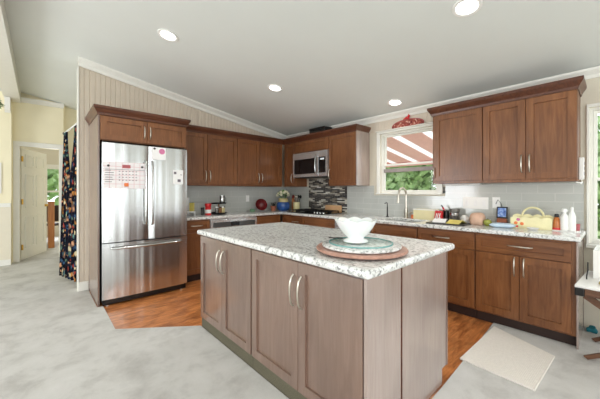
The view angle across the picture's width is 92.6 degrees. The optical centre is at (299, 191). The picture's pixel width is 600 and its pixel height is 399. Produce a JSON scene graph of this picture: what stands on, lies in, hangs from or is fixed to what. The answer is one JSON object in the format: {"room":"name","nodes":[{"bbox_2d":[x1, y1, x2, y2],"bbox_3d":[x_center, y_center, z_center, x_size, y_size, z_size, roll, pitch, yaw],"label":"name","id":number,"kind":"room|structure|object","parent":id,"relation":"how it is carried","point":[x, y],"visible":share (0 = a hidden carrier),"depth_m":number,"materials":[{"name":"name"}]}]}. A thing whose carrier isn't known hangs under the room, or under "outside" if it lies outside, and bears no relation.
{"room":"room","nodes":[
{"label":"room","id":0,"kind":"room"},
{"bbox_2d":[0,91,11,264],"bbox_3d":[-6.629,-0.218,3.676,4.140,3.020,0.120,0,0,-42],"label":"wall","id":1,"kind":"structure","parent":0,"point":[5,118],"depth_m":4.98,"materials":[{"name":"beige paint"}]},
{"bbox_2d":[0,163,1,192],"bbox_3d":[-5.229,-0.233,4.856,0.240,0.530,0.012,0,0,-42],"label":"picture frame","id":2,"kind":"object","parent":1,"relation":"attached to","point":[0,163],"visible":1,"depth_m":4.93,"materials":[{"name":"white paint"}]},
{"bbox_2d":[0,207,10,259],"bbox_3d":[-5.511,0.727,4.598,1.235,0.910,0.016,0,0,-42],"label":"trim","id":3,"kind":"structure","parent":1,"relation":"attached to","point":[5,212],"depth_m":4.96,"materials":[{"name":"beige paint"}]},
{"bbox_2d":[0,259,10,265],"bbox_3d":[-5.509,1.233,4.596,1.235,0.102,0.023,0,0,-42],"label":"baseboard","id":4,"kind":"structure","parent":1,"relation":"attached to","point":[2,262],"depth_m":4.96,"materials":[{"name":"white paint"}]},
{"bbox_2d":[4,96,10,112],"bbox_3d":[-5.040,-1.493,4.939,0.070,0.250,0.110,0,0,-42],"label":"trim","id":5,"kind":"structure","parent":1,"relation":"attached to","point":[7,101],"depth_m":4.92,"materials":[{"name":"white paint"}]},
{"bbox_2d":[12,93,63,261],"bbox_3d":[-4.989,-0.308,5.452,0.757,3.200,0.100,0,0,-42],"label":"wall","id":6,"kind":"structure","parent":0,"point":[34,123],"depth_m":5.39,"materials":[{"name":"beige paint"}]},
{"bbox_2d":[20,148,47,259],"bbox_3d":[-5.313,0.236,5.755,0.089,2.088,0.912,0,0,-19],"label":"door","id":7,"kind":"structure","parent":6,"relation":"in","point":[33,164],"depth_m":5.68,"materials":[{"name":"white paint"}]},
{"bbox_2d":[13,141,62,261],"bbox_3d":[-4.931,0.183,5.421,0.704,2.202,0.021,0,0,-42],"label":"trim","id":8,"kind":"structure","parent":6,"relation":"attached to","point":[16,144],"depth_m":5.22,"materials":[{"name":"white paint"}]},
{"bbox_2d":[21,97,63,108],"bbox_3d":[-4.916,-1.678,5.404,0.720,0.080,0.070,0,0,-42],"label":"trim","id":9,"kind":"structure","parent":6,"relation":"attached to","point":[23,100],"depth_m":5.42,"materials":[{"name":"white paint"}]},
{"bbox_2d":[20,147,58,236],"bbox_3d":[-6.820,-0.258,8.463,3.700,3.100,0.100,0,0,-42],"label":"wall","id":10,"kind":"structure","parent":0,"point":[52,155],"depth_m":8.16,"materials":[{"name":"beige paint"}]},
{"bbox_2d":[47,164,58,191],"bbox_3d":[-6.880,-0.008,8.365,0.980,1.520,0.085,0,0,-42],"label":"window","id":11,"kind":"structure","parent":10,"relation":"in","point":[49,166],"depth_m":8.16,"materials":[{"name":"white paint"}]},
{"bbox_2d":[64,107,76,169],"bbox_3d":[-3.987,-0.233,6.580,2.243,3.050,0.100,0,0,-42],"label":"wall","id":12,"kind":"structure","parent":0,"point":[70,115],"depth_m":5.87,"materials":[{"name":"beige paint"}]},
{"bbox_2d":[79,66,283,281],"bbox_3d":[-1.609,-0.216,4.904,3.461,3.017,0.120,0,0,-42],"label":"wall","id":13,"kind":"structure","parent":0,"point":[94,87],"depth_m":3.89,"materials":[{"name":"paint"}]},
{"bbox_2d":[77,66,78,290],"bbox_3d":[-2.892,-0.158,3.732,0.013,2.900,0.137,0,0,-42],"label":"trim","id":14,"kind":"structure","parent":13,"relation":"attached to","point":[78,66],"depth_m":3.71,"materials":[{"name":"white paint"}]},
{"bbox_2d":[78,281,88,290],"bbox_3d":[-2.807,1.226,3.717,0.106,0.117,0.012,0,0,-42],"label":"baseboard","id":15,"kind":"structure","parent":13,"relation":"attached to","point":[84,285],"depth_m":3.71,"materials":[{"name":"white paint"}]},
{"bbox_2d":[78,56,285,138],"bbox_3d":[-1.543,-1.380,4.825,3.468,0.672,0.075,0,0,-42],"label":"trim","id":16,"kind":"structure","parent":13,"relation":"attached to","point":[82,62],"depth_m":4.39,"materials":[{"name":"white paint"}]},
{"bbox_2d":[185,131,236,185],"bbox_3d":[-1.536,-0.503,4.627,1.010,0.820,0.373,0,0,-42],"label":"upper cabinet","id":17,"kind":"object","parent":13,"relation":"attached to","point":[211,159],"visible":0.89,"depth_m":4.55,"materials":[{"name":"brown wood"}]},
{"bbox_2d":[85,104,370,148],"bbox_3d":[-0.848,-0.789,4.097,3.381,0.418,2.084,0,0,-42],"label":"upper cabinet","id":18,"kind":"object","parent":13,"relation":"attached to","point":[112,129],"depth_m":3.60,"materials":[{"name":"brown wood"}]},
{"bbox_2d":[293,149,328,178],"bbox_3d":[0.265,-0.465,5.083,0.422,0.442,0.854,0,0,-42],"label":"microwave","id":19,"kind":"object","parent":18,"relation":"attached to","point":[315,164],"visible":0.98,"depth_m":4.95,"materials":[{"name":"silver metal"}]},
{"bbox_2d":[187,186,285,213],"bbox_3d":[-1.162,0.139,5.216,2.351,0.459,0.009,0,0,-42],"label":"tile backsplash","id":20,"kind":"structure","parent":13,"relation":"attached to","point":[235,197],"depth_m":5.16,"materials":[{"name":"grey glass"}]},
{"bbox_2d":[237,138,281,186],"bbox_3d":[-0.799,-0.503,5.298,0.976,0.820,0.373,0,0,-42],"label":"upper cabinet","id":21,"kind":"object","parent":13,"relation":"attached to","point":[259,164],"visible":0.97,"depth_m":5.16,"materials":[{"name":"brown wood"}]},
{"label":"curtain rod","id":22,"kind":"object","parent":13,"relation":"attached to","visible":0},
{"bbox_2d":[59,132,70,277],"bbox_3d":[-3.482,0.155,4.244,0.137,2.126,0.618,0,0,-42],"label":"floral curtain","id":23,"kind":"object","parent":22,"relation":"hanging from","point":[63,264],"visible":0.95,"depth_m":4.18,"materials":[{"name":"fabric"}]},
{"bbox_2d":[68,125,76,281],"bbox_3d":[-3.130,0.155,3.969,0.413,2.125,0.086,0,0,33],"label":"floral curtain","id":24,"kind":"object","parent":22,"relation":"hanging from","point":[72,225],"visible":0.62,"depth_m":3.95,"materials":[{"name":"fabric"}]},
{"bbox_2d":[0,0,599,135],"bbox_3d":[-2.576,-1.555,2.341,8.580,0.861,15.170,0,0,-42],"label":"ceiling","id":25,"kind":"structure","parent":0,"point":[334,62],"depth_m":2.92,"materials":[{"name":"paint"}]},
{"bbox_2d":[0,0,20,102],"bbox_3d":[-1.384,-1.739,1.002,0.200,0.232,11.325,0,0,-42],"label":"ridge","id":26,"kind":"object","parent":25,"relation":"attached to","point":[9,82],"visible":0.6,"depth_m":3.72,"materials":[{"name":"white paint"}]},
{"bbox_2d":[157,29,178,41],"bbox_3d":[-1.366,-1.611,2.965,0.200,0.040,0.203,0,0,-37],"label":"recessed light","id":27,"kind":"object","parent":25,"relation":"in","point":[167,35],"visible":1,"depth_m":2.96,"materials":[{"name":"white plastic"}]},
{"bbox_2d":[160,31,174,39],"bbox_3d":[-1.366,-1.612,2.965,0.142,0.006,0.142,13,-8,-42],"label":"diffuser","id":28,"kind":"object","parent":27,"relation":"attached to","point":[166,35],"depth_m":2.96,"materials":[{"name":"white"}]},
{"bbox_2d":[267,84,281,91],"bbox_3d":[-0.336,-1.387,3.849,0.200,0.040,0.203,0,0,-37],"label":"recessed light","id":29,"kind":"object","parent":25,"relation":"in","point":[273,87],"visible":1,"depth_m":3.84,"materials":[{"name":"white plastic"}]},
{"bbox_2d":[270,86,279,90],"bbox_3d":[-0.336,-1.388,3.849,0.142,0.006,0.142,13,-8,-42],"label":"diffuser","id":30,"kind":"object","parent":29,"relation":"attached to","point":[273,88],"depth_m":3.85,"materials":[{"name":"white"}]},
{"bbox_2d":[387,99,402,105],"bbox_3d":[1.274,-1.191,3.845,0.200,0.040,0.203,0,0,-37],"label":"recessed light","id":31,"kind":"object","parent":25,"relation":"in","point":[393,102],"visible":1,"depth_m":3.84,"materials":[{"name":"white plastic"}]},
{"bbox_2d":[389,100,400,104],"bbox_3d":[1.274,-1.192,3.845,0.142,0.006,0.142,13,-8,-42],"label":"diffuser","id":32,"kind":"object","parent":31,"relation":"attached to","point":[391,102],"depth_m":3.84,"materials":[{"name":"white"}]},
{"bbox_2d":[452,0,482,16],"bbox_3d":[1.253,-1.382,2.151,0.200,0.040,0.203,0,0,-37],"label":"recessed light","id":33,"kind":"object","parent":25,"relation":"in","point":[465,8],"visible":1,"depth_m":2.15,"materials":[{"name":"white plastic"}]},
{"bbox_2d":[456,0,477,13],"bbox_3d":[1.252,-1.383,2.151,0.142,0.006,0.142,13,-8,-42],"label":"diffuser","id":34,"kind":"object","parent":33,"relation":"attached to","point":[464,6],"depth_m":2.15,"materials":[{"name":"white"}]},
{"bbox_2d":[0,236,599,398],"bbox_3d":[-2.521,1.303,2.370,8.460,0.038,14.900,0,0,-42],"label":"floor","id":35,"kind":"structure","parent":0,"point":[56,342],"depth_m":2.29,"materials":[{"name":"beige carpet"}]},
{"bbox_2d":[47,200,54,247],"bbox_3d":[-5.892,0.751,6.781,0.126,1.065,0.742,0,0,-42],"label":"base cabinet","id":36,"kind":"object","parent":35,"relation":"on","point":[51,203],"visible":1,"depth_m":6.52,"materials":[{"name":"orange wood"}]},
{"bbox_2d":[47,205,58,225],"bbox_3d":[-6.320,0.819,7.447,0.465,0.930,0.440,0,0,31],"label":"chair","id":37,"kind":"object","parent":35,"relation":"on","point":[56,206],"visible":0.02,"depth_m":7.59,"materials":[{"name":"wood"}]},
{"bbox_2d":[89,114,99,306],"bbox_3d":[-2.506,0.209,3.485,0.018,2.165,0.758,0,0,-42],"label":"panel","id":38,"kind":"object","parent":35,"relation":"on","point":[94,127],"visible":0.88,"depth_m":3.38,"materials":[{"name":"beige wood"}]},
{"bbox_2d":[100,141,186,305],"bbox_3d":[-2.083,0.363,3.753,0.939,1.858,0.884,0,0,-42],"label":"refrigerator","id":39,"kind":"object","parent":35,"relation":"on","point":[143,232],"visible":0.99,"depth_m":3.44,"materials":[{"name":"grey metal"}]},
{"bbox_2d":[103,161,144,188],"bbox_3d":[-2.012,-0.186,3.322,0.450,0.300,0.011,0,0,-42],"label":"calendar","id":40,"kind":"object","parent":39,"relation":"attached to","point":[115,174],"visible":1,"depth_m":3.30,"materials":[{"name":"white paper"}]},
{"bbox_2d":[105,169,143,181],"bbox_3d":[-2.019,-0.180,3.318,0.395,0.148,0.001,0,0,-42],"label":"print","id":41,"kind":"object","parent":40,"relation":"attached to","point":[111,175],"depth_m":3.31,"materials":[{"name":"grey"}]},
{"bbox_2d":[152,147,165,159],"bbox_3d":[-1.750,-0.470,3.558,0.160,0.155,0.010,0,0,-42],"label":"paper note","id":42,"kind":"object","parent":39,"relation":"attached to","point":[158,153],"visible":1,"depth_m":3.56,"materials":[{"name":"white paper"}]},
{"bbox_2d":[173,170,182,183],"bbox_3d":[-1.583,-0.185,3.716,0.130,0.185,0.003,0,0,-42],"label":"paper note","id":43,"kind":"object","parent":39,"relation":"attached to","point":[177,174],"visible":1,"depth_m":3.72,"materials":[{"name":"white"}]},
{"bbox_2d":[186,219,209,281],"bbox_3d":[-1.669,0.852,4.321,0.398,0.881,0.640,0,0,-42],"label":"base cabinet","id":44,"kind":"object","parent":35,"relation":"on","point":[193,239],"visible":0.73,"depth_m":4.11,"materials":[{"name":"brown wood"}]},
{"bbox_2d":[201,235,252,367],"bbox_3d":[-0.549,0.851,2.500,0.362,0.883,0.883,0,0,-42],"label":"base cabinet","id":45,"kind":"object","parent":35,"relation":"on","point":[226,267],"visible":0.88,"depth_m":2.34,"materials":[{"name":"beige wood"}]},
{"bbox_2d":[209,216,256,228],"bbox_3d":[-1.209,0.852,4.726,0.816,0.881,0.620,0,0,-42],"label":"dishwasher","id":46,"kind":"object","parent":35,"relation":"on","point":[250,220],"visible":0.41,"depth_m":4.49,"materials":[{"name":"silver metal"}]},
{"bbox_2d":[256,214,279,223],"bbox_3d":[-0.738,0.852,5.196,0.500,0.881,0.600,0,0,-42],"label":"base cabinet","id":47,"kind":"object","parent":35,"relation":"on","point":[264,219],"visible":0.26,"depth_m":4.97,"materials":[{"name":"brown wood"}]},
{"bbox_2d":[282,214,302,223],"bbox_3d":[0.059,0.852,5.151,0.630,0.881,0.518,0,0,-42],"label":"base cabinet","id":48,"kind":"object","parent":35,"relation":"on","point":[294,219],"visible":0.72,"depth_m":4.97,"materials":[{"name":"brown wood"}]},
{"bbox_2d":[252,249,363,398],"bbox_3d":[0.077,0.851,1.811,0.362,0.883,0.971,0,0,-42],"label":"base cabinet","id":49,"kind":"object","parent":35,"relation":"on","point":[308,319],"visible":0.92,"depth_m":1.66,"materials":[{"name":"beige wood"}]},
{"bbox_2d":[302,216,334,228],"bbox_3d":[0.490,0.852,4.707,0.590,0.881,0.713,0,0,-42],"label":"base cabinet","id":50,"kind":"object","parent":35,"relation":"on","point":[312,221],"visible":0.16,"depth_m":4.49,"materials":[{"name":"brown wood"}]},
{"bbox_2d":[371,223,417,238],"bbox_3d":[1.346,0.852,3.736,0.630,0.881,0.625,0,0,-42],"label":"base cabinet","id":51,"kind":"object","parent":35,"relation":"on","point":[384,229],"visible":0.06,"depth_m":3.52,"materials":[{"name":"brown wood"}]},
{"bbox_2d":[364,251,447,398],"bbox_3d":[0.659,0.850,1.665,0.946,0.881,0.024,0,0,-42],"label":"island end panel","id":52,"kind":"object","parent":35,"relation":"on","point":[406,308],"visible":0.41,"depth_m":1.59,"materials":[{"name":"brown wood"}]},
{"bbox_2d":[418,227,476,317],"bbox_3d":[1.759,0.852,3.282,0.630,0.881,0.593,0,0,-42],"label":"base cabinet","id":53,"kind":"object","parent":35,"relation":"on","point":[462,259],"visible":0.51,"depth_m":2.99,"materials":[{"name":"brown wood"}]},
{"bbox_2d":[460,326,554,390],"bbox_3d":[1.674,1.277,2.275,0.833,0.013,0.486,0,0,-42],"label":"kitchen mat","id":54,"kind":"object","parent":35,"relation":"on","point":[498,352],"visible":1,"depth_m":2.19,"materials":[{"name":"beige fabric"}]},
{"bbox_2d":[476,233,583,349],"bbox_3d":[2.211,0.852,2.785,0.630,0.881,0.744,0,0,-42],"label":"base cabinet","id":55,"kind":"object","parent":35,"relation":"on","point":[527,284],"visible":0.98,"depth_m":2.56,"materials":[{"name":"brown wood"}]},
{"bbox_2d":[187,210,585,241],"bbox_3d":[0.333,0.388,3.567,2.370,0.040,4.459,0,0,-42],"label":"countertop","id":56,"kind":"structure","parent":55,"relation":"on","point":[521,232],"depth_m":3.24,"materials":[{"name":"white stone"}]},
{"bbox_2d":[205,203,210,214],"bbox_3d":[-1.442,0.278,4.501,0.100,0.180,0.100,0,0,-42],"label":"canister","id":57,"kind":"object","parent":56,"relation":"on","point":[207,205],"visible":0.99,"depth_m":4.46,"materials":[{"name":"metal"}]},
{"bbox_2d":[211,202,226,214],"bbox_3d":[-1.320,0.275,4.653,0.270,0.187,0.270,0,0,-42],"label":"turntable","id":58,"kind":"object","parent":56,"relation":"on","point":[218,203],"visible":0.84,"depth_m":4.57,"materials":[{"name":"black plastic"}]},
{"bbox_2d":[256,199,266,209],"bbox_3d":[-0.733,0.240,5.329,0.212,0.213,0.159,0,0,-42],"label":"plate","id":59,"kind":"object","parent":56,"relation":"on","point":[261,204],"visible":1,"depth_m":5.36,"materials":[{"name":"ceramic"}]},
{"bbox_2d":[276,190,289,210],"bbox_3d":[-0.325,0.163,5.568,0.301,0.411,0.279,0,0,-42],"label":"flower vase","id":60,"kind":"object","parent":56,"relation":"on","point":[283,204],"visible":1,"depth_m":5.47,"materials":[{"name":"blue ceramic"}]},
{"bbox_2d":[292,195,301,210],"bbox_3d":[-0.070,0.216,5.528,0.198,0.303,0.170,0,0,-42],"label":"utensil crock","id":61,"kind":"object","parent":56,"relation":"on","point":[296,205],"visible":0.8,"depth_m":5.48,"materials":[{"name":"ceramic"}]},
{"bbox_2d":[287,209,338,214],"bbox_3d":[0.228,0.345,4.980,0.480,0.046,0.860,0,0,-42],"label":"gas cooktop","id":62,"kind":"object","parent":56,"relation":"in","point":[306,211],"visible":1,"depth_m":4.86,"materials":[{"name":"black metal"}]},
{"bbox_2d":[325,205,341,212],"bbox_3d":[0.578,0.297,4.987,0.035,0.121,0.370,0,0,-42],"label":"cutting board","id":63,"kind":"object","parent":56,"relation":"on","point":[327,207],"visible":0.81,"depth_m":4.95,"materials":[{"name":"brown wood"}]},
{"bbox_2d":[397,187,412,217],"bbox_3d":[1.423,0.154,3.876,0.249,0.428,0.133,0,0,-42],"label":"kitchen faucet","id":64,"kind":"object","parent":56,"relation":"on","point":[406,212],"visible":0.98,"depth_m":3.94,"materials":[{"name":"silver metal"}]},
{"bbox_2d":[413,208,442,219],"bbox_3d":[1.671,0.299,3.758,0.120,0.137,0.340,0,0,-42],"label":"plastic bin","id":65,"kind":"object","parent":56,"relation":"on","point":[423,214],"visible":0.84,"depth_m":3.73,"materials":[{"name":"plastic"}]},
{"bbox_2d":[434,210,442,218],"bbox_3d":[1.716,0.302,3.551,0.042,0.132,0.104,0,0,-37],"label":"packet","id":66,"kind":"object","parent":56,"relation":"on","point":[438,214],"visible":0.61,"depth_m":3.53,"materials":[{"name":"paper"}]},
{"bbox_2d":[441,205,448,219],"bbox_3d":[1.812,0.267,3.569,0.072,0.203,0.084,0,0,-18],"label":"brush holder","id":67,"kind":"object","parent":56,"relation":"on","point":[445,212],"visible":0.66,"depth_m":3.54,"materials":[{"name":"black plastic"}]},
{"bbox_2d":[426,221,469,225],"bbox_3d":[1.695,0.362,3.279,0.400,0.012,0.280,0,0,43],"label":"tray","id":68,"kind":"object","parent":56,"relation":"on","point":[430,222],"visible":0.49,"depth_m":3.19,"materials":[{"name":"plastic"}]},
{"bbox_2d":[432,218,448,222],"bbox_3d":[1.649,0.337,3.359,0.140,0.038,0.180,0,0,42],"label":"leaflet","id":69,"kind":"object","parent":68,"relation":"on","point":[435,219],"visible":0.85,"depth_m":3.32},
{"bbox_2d":[447,219,465,223],"bbox_3d":[1.748,0.337,3.205,0.180,0.038,0.140,0,0,-37],"label":"leaflet","id":70,"kind":"object","parent":68,"relation":"on","point":[450,221],"visible":1,"depth_m":3.18,"materials":[{"name":"yellow paper"}]},
{"bbox_2d":[450,208,459,219],"bbox_3d":[1.878,0.288,3.479,0.113,0.160,0.113,0,0,-42],"label":"mug","id":71,"kind":"object","parent":56,"relation":"on","point":[454,212],"visible":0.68,"depth_m":3.44,"materials":[{"name":"silver metal"}]},
{"bbox_2d":[460,215,469,222],"bbox_3d":[1.910,0.319,3.307,0.121,0.098,0.099,0,0,-42],"label":"plastic bag","id":72,"kind":"object","parent":56,"relation":"on","point":[464,218],"visible":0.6,"depth_m":3.27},
{"bbox_2d":[469,213,485,224],"bbox_3d":[1.970,0.301,3.184,0.144,0.134,0.149,0,0,-42],"label":"bread loaf","id":73,"kind":"object","parent":56,"relation":"on","point":[475,218],"visible":0.93,"depth_m":3.13,"materials":[{"name":"food"}]},
{"bbox_2d":[496,207,507,222],"bbox_3d":[2.234,0.270,3.171,0.060,0.202,0.104,0,0,-42],"label":"screen","id":74,"kind":"object","parent":56,"relation":"on","point":[502,212],"visible":0.77,"depth_m":3.16,"materials":[{"name":"plastic"}]},
{"bbox_2d":[489,222,517,227],"bbox_3d":[2.072,0.344,2.924,0.243,0.049,0.120,0,0,42],"label":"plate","id":75,"kind":"object","parent":56,"relation":"on","point":[496,224],"visible":1,"depth_m":2.88,"materials":[{"name":"blue"}]},
{"bbox_2d":[510,207,553,229],"bbox_3d":[2.315,0.261,2.867,0.118,0.215,0.325,0,0,-42],"label":"basket","id":76,"kind":"object","parent":56,"relation":"on","point":[544,222],"visible":0.94,"depth_m":2.84,"materials":[{"name":"beige"}]},
{"bbox_2d":[552,230,580,232],"bbox_3d":[2.480,0.364,2.668,0.140,0.008,0.190,0,0,-42],"label":"tray","id":77,"kind":"object","parent":56,"relation":"on","point":[552,230],"visible":0.72,"depth_m":2.62,"materials":[{"name":"plastic"}]},
{"bbox_2d":[552,214,559,229],"bbox_3d":[2.424,0.284,2.708,0.065,0.150,0.064,0,0,-42],"label":"syrup bottle","id":78,"kind":"object","parent":77,"relation":"on","point":[556,221],"visible":0.97,"depth_m":2.69,"materials":[{"name":"orange plastic"}]},
{"bbox_2d":[560,209,568,230],"bbox_3d":[2.457,0.260,2.664,0.062,0.200,0.062,0,0,-42],"label":"bottle","id":79,"kind":"object","parent":77,"relation":"on","point":[564,220],"visible":1,"depth_m":2.65,"materials":[{"name":"plastic"}]},
{"bbox_2d":[568,207,575,230],"bbox_3d":[2.495,0.252,2.629,0.054,0.216,0.054,0,0,-42],"label":"bottle","id":80,"kind":"object","parent":77,"relation":"on","point":[572,217],"visible":0.99,"depth_m":2.61,"materials":[{"name":"plastic"}]},
{"bbox_2d":[575,271,599,359],"bbox_3d":[2.574,0.988,1.948,0.644,0.593,0.950,0,0,-39],"label":"folding table","id":81,"kind":"object","parent":35,"relation":"on","point":[589,288],"visible":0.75,"depth_m":2.11,"materials":[{"name":"white plastic"}]},
{"bbox_2d":[593,245,599,279],"bbox_3d":[2.650,0.578,2.153,0.338,0.225,0.608,0,0,-41],"label":"storage box","id":82,"kind":"object","parent":81,"relation":"on","point":[596,252],"visible":1,"depth_m":2.26,"materials":[{"name":"white plastic"}]},
{"bbox_2d":[586,325,597,333],"bbox_3d":[2.675,1.260,2.626,0.102,0.046,0.077,0,0,-42],"label":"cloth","id":83,"kind":"object","parent":35,"relation":"on","point":[591,328],"visible":1,"depth_m":2.61,"materials":[{"name":"fabric"}]},
{"bbox_2d":[294,136,328,153],"bbox_3d":[0.300,-0.803,5.117,0.340,0.220,0.862,0,0,-42],"label":"upper cabinet","id":84,"kind":"object","parent":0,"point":[317,144],"visible":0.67,"depth_m":4.97,"materials":[{"name":"brown wood"}]},
{"bbox_2d":[309,126,331,133],"bbox_3d":[0.359,-1.014,5.045,0.188,0.200,0.388,0,0,-42],"label":"box","id":85,"kind":"object","parent":84,"relation":"on","point":[322,128],"visible":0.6,"depth_m":4.94,"materials":[{"name":"plastic"}]},
{"bbox_2d":[307,77,599,329],"bbox_3d":[0.570,0.057,5.169,0.120,2.470,15.120,0,0,-42],"label":"wall","id":86,"kind":"structure","parent":0,"point":[591,95],"depth_m":2.72,"materials":[{"name":"beige paint"}]},
{"bbox_2d":[284,143,306,186],"bbox_3d":[-0.107,-0.503,5.534,0.380,0.820,0.298,0,0,-42],"label":"upper cabinet","id":87,"kind":"object","parent":86,"relation":"attached to","point":[289,181],"visible":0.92,"depth_m":5.44,"materials":[{"name":"brown wood"}]},
{"bbox_2d":[286,187,308,208],"bbox_3d":[-0.056,0.139,5.756,0.009,0.459,0.677,0,0,-42],"label":"tile backsplash","id":88,"kind":"structure","parent":86,"relation":"attached to","point":[303,191],"depth_m":5.68,"materials":[{"name":"grey tile"}]},
{"bbox_2d":[309,178,346,212],"bbox_3d":[0.483,0.065,5.163,0.011,0.606,0.918,0,0,-42],"label":"backsplash","id":89,"kind":"structure","parent":86,"relation":"attached to","point":[321,194],"depth_m":5.18,"materials":[{"name":"tile"}]},
{"bbox_2d":[328,130,369,185],"bbox_3d":[0.765,-0.503,4.576,0.380,0.820,0.556,0,0,-42],"label":"upper cabinet","id":90,"kind":"object","parent":86,"relation":"attached to","point":[349,153],"visible":1,"depth_m":4.44,"materials":[{"name":"brown wood"}]},
{"bbox_2d":[368,112,432,133],"bbox_3d":[1.466,-1.026,4.091,0.006,0.235,1.160,0,0,-42],"label":"trim","id":91,"kind":"structure","parent":86,"relation":"attached to","point":[384,125],"depth_m":4.23,"materials":[{"name":"paint"}]},
{"bbox_2d":[376,122,442,194],"bbox_3d":[1.528,-0.434,4.060,0.155,0.952,0.970,0,0,-42],"label":"window","id":92,"kind":"structure","parent":86,"relation":"in","point":[439,187],"depth_m":4.16,"materials":[{"name":"white paint"}]},
{"bbox_2d":[392,114,423,128],"bbox_3d":[1.501,-0.998,4.009,0.036,0.175,0.482,0,0,-42],"label":"fan","id":93,"kind":"object","parent":92,"relation":"on","point":[406,121],"visible":1,"depth_m":3.99,"materials":[{"name":"red"}]},
{"bbox_2d":[286,66,599,138],"bbox_3d":[2.562,-1.103,2.838,0.070,0.085,8.550,0,0,-42],"label":"trim","id":94,"kind":"structure","parent":86,"relation":"attached to","point":[593,72],"depth_m":3.45,"materials":[{"name":"white paint"}]},
{"bbox_2d":[433,107,484,183],"bbox_3d":[1.877,-0.503,3.353,0.380,0.820,0.529,0,0,-42],"label":"upper cabinet","id":95,"kind":"object","parent":86,"relation":"attached to","point":[457,136],"visible":0.94,"depth_m":3.24,"materials":[{"name":"brown wood"}]},
{"bbox_2d":[443,183,481,184],"bbox_3d":[1.916,-0.085,3.392,0.060,0.015,0.400,0,0,-42],"label":"light","id":96,"kind":"object","parent":95,"relation":"attached to","point":[470,183],"visible":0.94,"depth_m":3.31,"materials":[{"name":"white plastic"}]},
{"bbox_2d":[347,182,583,229],"bbox_3d":[1.748,0.139,3.774,0.009,0.459,2.830,0,0,-42],"label":"tile backsplash","id":97,"kind":"structure","parent":86,"relation":"attached to","point":[552,197],"depth_m":3.29,"materials":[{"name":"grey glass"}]},
{"bbox_2d":[463,197,488,208],"bbox_3d":[2.081,0.138,3.394,0.009,0.137,0.262,0,0,-42],"label":"switch plate","id":98,"kind":"object","parent":97,"relation":"attached to","point":[468,202],"visible":1,"depth_m":3.38,"materials":[{"name":"white plastic"}]},
{"bbox_2d":[492,197,499,207],"bbox_3d":[2.219,0.127,3.242,0.009,0.125,0.075,0,0,-42],"label":"wall outlet","id":99,"kind":"object","parent":97,"relation":"attached to","point":[494,199],"visible":0.94,"depth_m":3.24,"materials":[{"name":"white plastic"}]},
{"bbox_2d":[483,89,584,183],"bbox_3d":[2.316,-0.490,2.871,0.380,0.845,0.771,0,0,-42],"label":"upper cabinet","id":100,"kind":"object","parent":86,"relation":"attached to","point":[534,139],"depth_m":2.74,"materials":[{"name":"brown wood"}]},
{"bbox_2d":[427,75,586,116],"bbox_3d":[2.116,-0.950,3.077,0.369,0.097,1.344,0,0,-42],"label":"crown molding","id":101,"kind":"structure","parent":100,"relation":"attached to","point":[578,82],"depth_m":2.82,"materials":[{"name":"brown wood"}]},
{"bbox_2d":[586,103,599,247],"bbox_3d":[3.167,-0.146,2.262,0.150,1.347,1.285,0,0,-42],"label":"window","id":102,"kind":"structure","parent":86,"relation":"in","point":[592,179],"depth_m":2.70,"materials":[{"name":"white paint"}]},
{"label":"outside","id":103,"kind":"structure","parent":0,"visible":0},
{"bbox_3d":[12.909,1.817,18.503,36.000,0.150,70.000,0,0,-42],"label":"lawn","id":104,"kind":"structure","parent":103,"visible":0},
{"bbox_2d":[386,164,435,189],"bbox_3d":[4.337,-0.934,11.498,5.318,5.362,4.945,0,0,-32],"label":"tree","id":105,"kind":"object","parent":104,"relation":"on","point":[411,180],"visible":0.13,"depth_m":10.15,"materials":[{"name":"green plant"}]},
{"bbox_2d":[598,116,599,238],"bbox_3d":[9.324,-0.244,8.329,3.903,4.792,4.707,0,0,-42],"label":"tree","id":106,"kind":"object","parent":104,"relation":"on","point":[598,116],"visible":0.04,"depth_m":8.03,"materials":[{"name":"green plant"}]},
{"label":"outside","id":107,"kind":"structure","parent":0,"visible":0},
{"bbox_3d":[-23.148,1.817,13.483,23.900,0.150,28.900,0,0,-42],"label":"lawn","id":108,"kind":"structure","parent":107,"visible":0},
{"bbox_2d":[47,169,58,204],"bbox_3d":[-9.367,-0.823,11.436,4.170,5.140,3.864,0,0,-42],"label":"tree","id":109,"kind":"object","parent":108,"relation":"on","point":[52,174],"visible":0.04,"depth_m":10.19,"materials":[{"name":"green plant"}]},
{"bbox_3d":[0.481,0.850,2.150,0.640,0.883,0.929,0,0,-42],"label":"cabinet","id":110,"kind":"object","parent":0,"visible":0},
{"bbox_2d":[197,222,454,279],"bbox_3d":[0.052,0.386,2.373,1.050,0.044,1.930,0,0,-42],"label":"countertop","id":111,"kind":"structure","parent":110,"relation":"on","point":[298,242],"depth_m":1.97,"materials":[{"name":"white stone"}]},
{"bbox_2d":[316,238,408,259],"bbox_3d":[0.371,0.340,1.748,0.544,0.048,0.544,0,0,-42],"label":"round tray","id":112,"kind":"object","parent":111,"relation":"on","point":[397,250],"visible":0.84,"depth_m":1.58,"materials":[{"name":"brown wood"}]},
{"bbox_2d":[329,237,392,248],"bbox_3d":[0.372,0.311,1.765,0.385,0.008,0.385,0,0,-42],"label":"disc","id":113,"kind":"object","parent":112,"relation":"on","point":[342,237],"visible":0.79,"depth_m":1.63,"materials":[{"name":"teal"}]},
{"bbox_2d":[334,217,376,242],"bbox_3d":[0.344,0.237,1.763,0.260,0.138,0.261,0,0,-42],"label":"scalloped bowl","id":114,"kind":"object","parent":113,"relation":"on","point":[355,229],"visible":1,"depth_m":1.70,"materials":[{"name":"white ceramic"}]},
{"bbox_3d":[3.451,1.726,5.843,5.030,0.029,10.000,0,0,-42],"label":"patio","id":115,"kind":"object","parent":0,"visible":0},
{"bbox_2d":[386,131,432,166],"bbox_3d":[2.391,0.174,5.947,3.600,3.075,4.340,0,0,-42],"label":"roof","id":116,"kind":"structure","parent":115,"relation":"on","point":[417,147],"depth_m":6.60,"materials":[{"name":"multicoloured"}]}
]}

